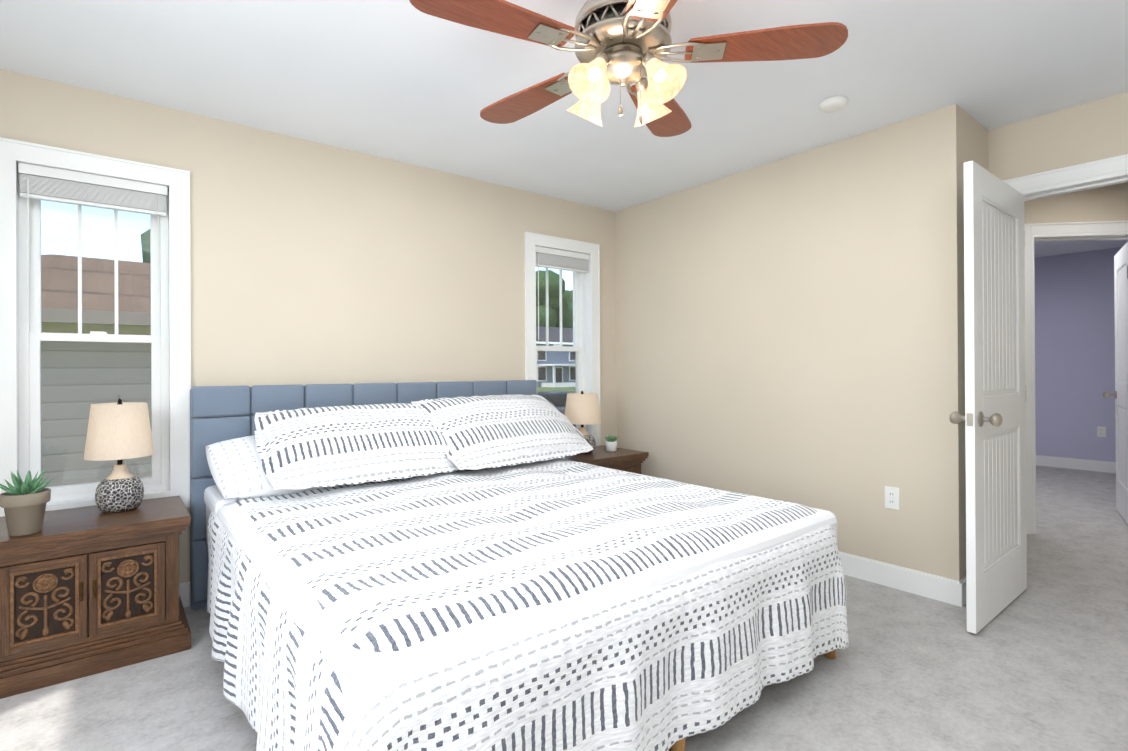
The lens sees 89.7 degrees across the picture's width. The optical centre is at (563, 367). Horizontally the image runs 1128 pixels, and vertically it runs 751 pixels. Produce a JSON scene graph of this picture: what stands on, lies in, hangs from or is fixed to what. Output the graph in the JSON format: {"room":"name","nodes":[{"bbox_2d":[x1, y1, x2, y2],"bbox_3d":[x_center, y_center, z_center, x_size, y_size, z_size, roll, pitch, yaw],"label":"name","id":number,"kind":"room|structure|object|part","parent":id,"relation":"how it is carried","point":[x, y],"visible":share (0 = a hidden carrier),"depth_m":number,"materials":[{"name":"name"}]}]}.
{"room":"bedroom","nodes":[
{"label":"bedroom","id":0,"kind":"room"},
{"bbox_2d":[0,465,1127,750],"bbox_3d":[2.239,1.213,3.143,9.820,0.120,4.870,0,0,-39],"label":"floor","id":1,"kind":"structure","parent":0,"point":[1040,663],"depth_m":2.07,"materials":[{"name":"carpet"}]},
{"bbox_2d":[0,496,190,698],"bbox_3d":[-1.966,0.895,2.351,0.656,0.555,0.498,0,0,-39],"label":"nightstand","id":2,"kind":"object","parent":1,"relation":"on","point":[88,591],"visible":1,"depth_m":2.19,"materials":[{"name":"brown wood"}]},
{"bbox_2d":[0,469,53,535],"bbox_3d":[-2.010,0.498,2.112,0.166,0.237,0.156,0,0,-39],"label":"plant","id":3,"kind":"object","parent":2,"relation":"on","point":[22,504],"visible":1,"depth_m":2.08,"materials":[{"name":"plant"}]},
{"bbox_2d":[84,398,153,512],"bbox_3d":[-1.936,0.374,2.473,0.243,0.485,0.243,0,0,-39],"label":"lamp","id":4,"kind":"object","parent":2,"relation":"on","point":[119,431],"visible":1,"depth_m":2.40,"materials":[{"name":"beige fabric"}]},
{"bbox_2d":[190,380,848,750],"bbox_3d":[-0.315,0.623,2.517,2.080,1.083,2.300,0,0,-39],"label":"bed","id":5,"kind":"object","parent":1,"relation":"on","point":[451,566],"visible":1,"depth_m":1.77,"materials":[{"name":"grey fabric"}]},
{"bbox_2d":[205,435,322,498],"bbox_3d":[-1.287,0.452,2.810,0.803,0.265,0.453,0,0,-39],"label":"pillow","id":6,"kind":"object","parent":5,"relation":"on","point":[239,465],"depth_m":2.58,"materials":[{"name":"white fabric"}]},
{"bbox_3d":[-1.007,0.629,3.382,2.045,1.083,0.085,0,0,-39],"label":"headboard","id":7,"kind":"part","parent":5,"relation":"part of","materials":[{"name":"blue fabric"}]},
{"bbox_3d":[-0.320,0.722,2.516,1.930,0.285,2.165,0,0,-39],"label":"mattress","id":8,"kind":"part","parent":5,"relation":"part of","materials":[{"name":"white fabric"}]},
{"bbox_3d":[-0.318,1.015,2.515,1.920,0.300,2.165,0,0,-39],"label":"frame","id":9,"kind":"part","parent":5,"relation":"part of","materials":[{"name":"brown"}]},
{"bbox_2d":[565,445,648,473],"bbox_3d":[0.200,0.888,4.079,0.656,0.555,0.498,0,0,-39],"label":"nightstand","id":10,"kind":"object","parent":1,"relation":"on","point":[626,460],"visible":0.02,"depth_m":3.97,"materials":[{"name":"brown wood"}]},
{"bbox_2d":[565,391,600,453],"bbox_3d":[0.133,0.387,4.097,0.272,0.446,0.272,0,0,-39],"label":"lamp","id":11,"kind":"object","parent":10,"relation":"on","point":[582,409],"visible":0.85,"depth_m":4.00,"materials":[{"name":"beige fabric"}]},
{"bbox_2d":[605,435,617,451],"bbox_3d":[0.345,0.548,4.155,0.118,0.120,0.124,0,0,-39],"label":"plant","id":12,"kind":"object","parent":10,"relation":"on","point":[611,444],"visible":1,"depth_m":4.12,"materials":[{"name":"white ceramic"}]},
{"bbox_2d":[0,69,1127,582],"bbox_3d":[2.232,-0.067,3.146,9.820,2.440,4.870,0,0,-39],"label":"wall","id":13,"kind":"structure","parent":0,"point":[790,329],"depth_m":3.30,"materials":[{"name":"beige paint"}]},
{"bbox_2d":[0,137,190,516],"bbox_3d":[-2.166,-0.140,2.638,0.704,1.654,0.171,0,0,-39],"label":"window","id":14,"kind":"structure","parent":13,"relation":"in","point":[32,175],"depth_m":2.61,"materials":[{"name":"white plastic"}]},
{"bbox_2d":[524,231,600,445],"bbox_3d":[-0.042,-0.148,4.332,0.704,1.654,0.171,0,0,-39],"label":"window","id":15,"kind":"structure","parent":13,"relation":"in","point":[580,260],"depth_m":4.41,"materials":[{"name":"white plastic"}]},
{"bbox_2d":[179,455,1115,607],"bbox_3d":[2.250,1.094,3.153,9.550,0.118,4.570,0,0,-39],"label":"baseboard","id":16,"kind":"structure","parent":13,"relation":"attached to","point":[939,588],"depth_m":2.97,"materials":[{"name":"white wood"}]},
{"bbox_2d":[885,486,899,509],"bbox_3d":[1.728,0.685,2.988,0.010,0.114,0.070,0,0,-39],"label":"electrical outlet","id":17,"kind":"object","parent":13,"relation":"attached to","point":[892,500],"visible":1,"depth_m":2.98,"materials":[{"name":"white plastic"}]},
{"bbox_2d":[949,161,1026,633],"bbox_3d":[2.066,0.124,2.699,0.808,2.033,0.193,0,0,-39],"label":"bedroom door","id":18,"kind":"structure","parent":13,"relation":"in","point":[994,418],"depth_m":2.61,"materials":[{"name":"white wood"}]},
{"bbox_2d":[1003,154,1127,200],"bbox_3d":[2.668,0.077,2.712,0.168,2.145,0.960,0,0,-39],"label":"door frame","id":19,"kind":"structure","parent":13,"relation":"attached to","point":[1092,174],"depth_m":2.80,"materials":[{"name":"white wood"}]},
{"bbox_2d":[1024,221,1127,533],"bbox_3d":[3.629,0.074,3.949,0.930,2.145,0.168,0,0,6],"label":"door frame","id":20,"kind":"structure","parent":13,"relation":"attached to","point":[1080,231],"depth_m":3.92,"materials":[{"name":"white wood"}]},
{"bbox_2d":[1097,426,1105,436],"bbox_3d":[5.900,0.700,6.226,0.010,0.114,0.070,0,0,-39],"label":"outlet","id":21,"kind":"object","parent":13,"relation":"attached to","point":[1101,431],"visible":1,"depth_m":6.22,"materials":[{"name":"white plastic"}]},
{"bbox_2d":[1103,241,1127,524],"bbox_3d":[4.197,0.116,4.287,0.736,2.033,0.263,0,0,-39],"label":"door","id":22,"kind":"structure","parent":13,"relation":"in","point":[1120,394],"depth_m":4.31,"materials":[{"name":"white wood"}]},
{"bbox_2d":[0,0,1127,257],"bbox_3d":[2.226,-1.347,3.149,9.820,0.120,4.870,0,0,-39],"label":"ceiling","id":23,"kind":"structure","parent":0,"point":[402,80],"depth_m":2.48,"materials":[{"name":"paint"}]},
{"bbox_2d":[409,0,847,136],"bbox_3d":[0.146,-1.010,1.789,1.263,0.538,1.257,0,0,-39],"label":"ceiling fan","id":24,"kind":"object","parent":23,"relation":"hanging from","point":[623,43],"visible":1,"depth_m":1.71,"materials":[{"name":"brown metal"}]},
{"bbox_2d":[819,96,847,112],"bbox_3d":[1.301,-1.265,2.737,0.128,0.037,0.128,0,0,-39],"label":"smoke detector","id":25,"kind":"object","parent":23,"relation":"attached to","point":[833,104],"visible":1,"depth_m":2.71,"materials":[{"name":"white plastic"}]},
{"label":"outside","id":26,"kind":"structure","parent":0,"visible":0},
{"bbox_2d":[537,387,575,427],"bbox_3d":[-33.308,2.646,81.864,350.000,0.320,330.000,0,0,-39],"label":"ground","id":27,"kind":"structure","parent":26,"point":[562,388],"depth_m":60.46,"materials":[{"name":"plant"}]},
{"bbox_2d":[41,254,151,486],"bbox_3d":[-6.129,0.342,8.083,7.740,3.730,6.120,0,0,-39],"label":"house","id":28,"kind":"structure","parent":27,"relation":"on","point":[105,274],"depth_m":5.77,"materials":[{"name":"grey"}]},
{"bbox_2d":[141,230,149,262],"bbox_3d":[-11.341,-2.570,19.225,4.794,9.656,5.224,0,0,-39],"label":"tree","id":29,"kind":"object","parent":27,"relation":"on","point":[144,248],"depth_m":17.93,"materials":[{"name":"green plant"}]},
{"bbox_2d":[536,270,564,326],"bbox_3d":[-3.701,-7.656,104.186,8.444,20.109,8.930,0,0,-39],"label":"tree","id":30,"kind":"object","parent":27,"relation":"on","point":[554,282],"depth_m":101.42,"materials":[{"name":"green plant"}]},
{"bbox_2d":[536,326,574,386],"bbox_3d":[-2.936,-1.571,73.433,15.800,7.800,12.100,0,0,-39],"label":"house","id":31,"kind":"structure","parent":27,"relation":"on","point":[567,333],"depth_m":70.67,"materials":[{"name":"blue stone"}]},
{"bbox_2d":[537,391,574,414],"bbox_3d":[-0.358,1.533,20.659,4.300,1.300,1.900,0,0,-39],"label":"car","id":32,"kind":"object","parent":27,"relation":"on","point":[554,394],"depth_m":19.80,"materials":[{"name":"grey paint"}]},
{"bbox_2d":[556,290,572,327],"bbox_3d":[0.474,-6.294,109.486,9.063,17.362,8.784,0,0,-39],"label":"tree","id":33,"kind":"object","parent":27,"relation":"on","point":[567,300],"depth_m":105.74,"materials":[{"name":"green plant"}]}
]}

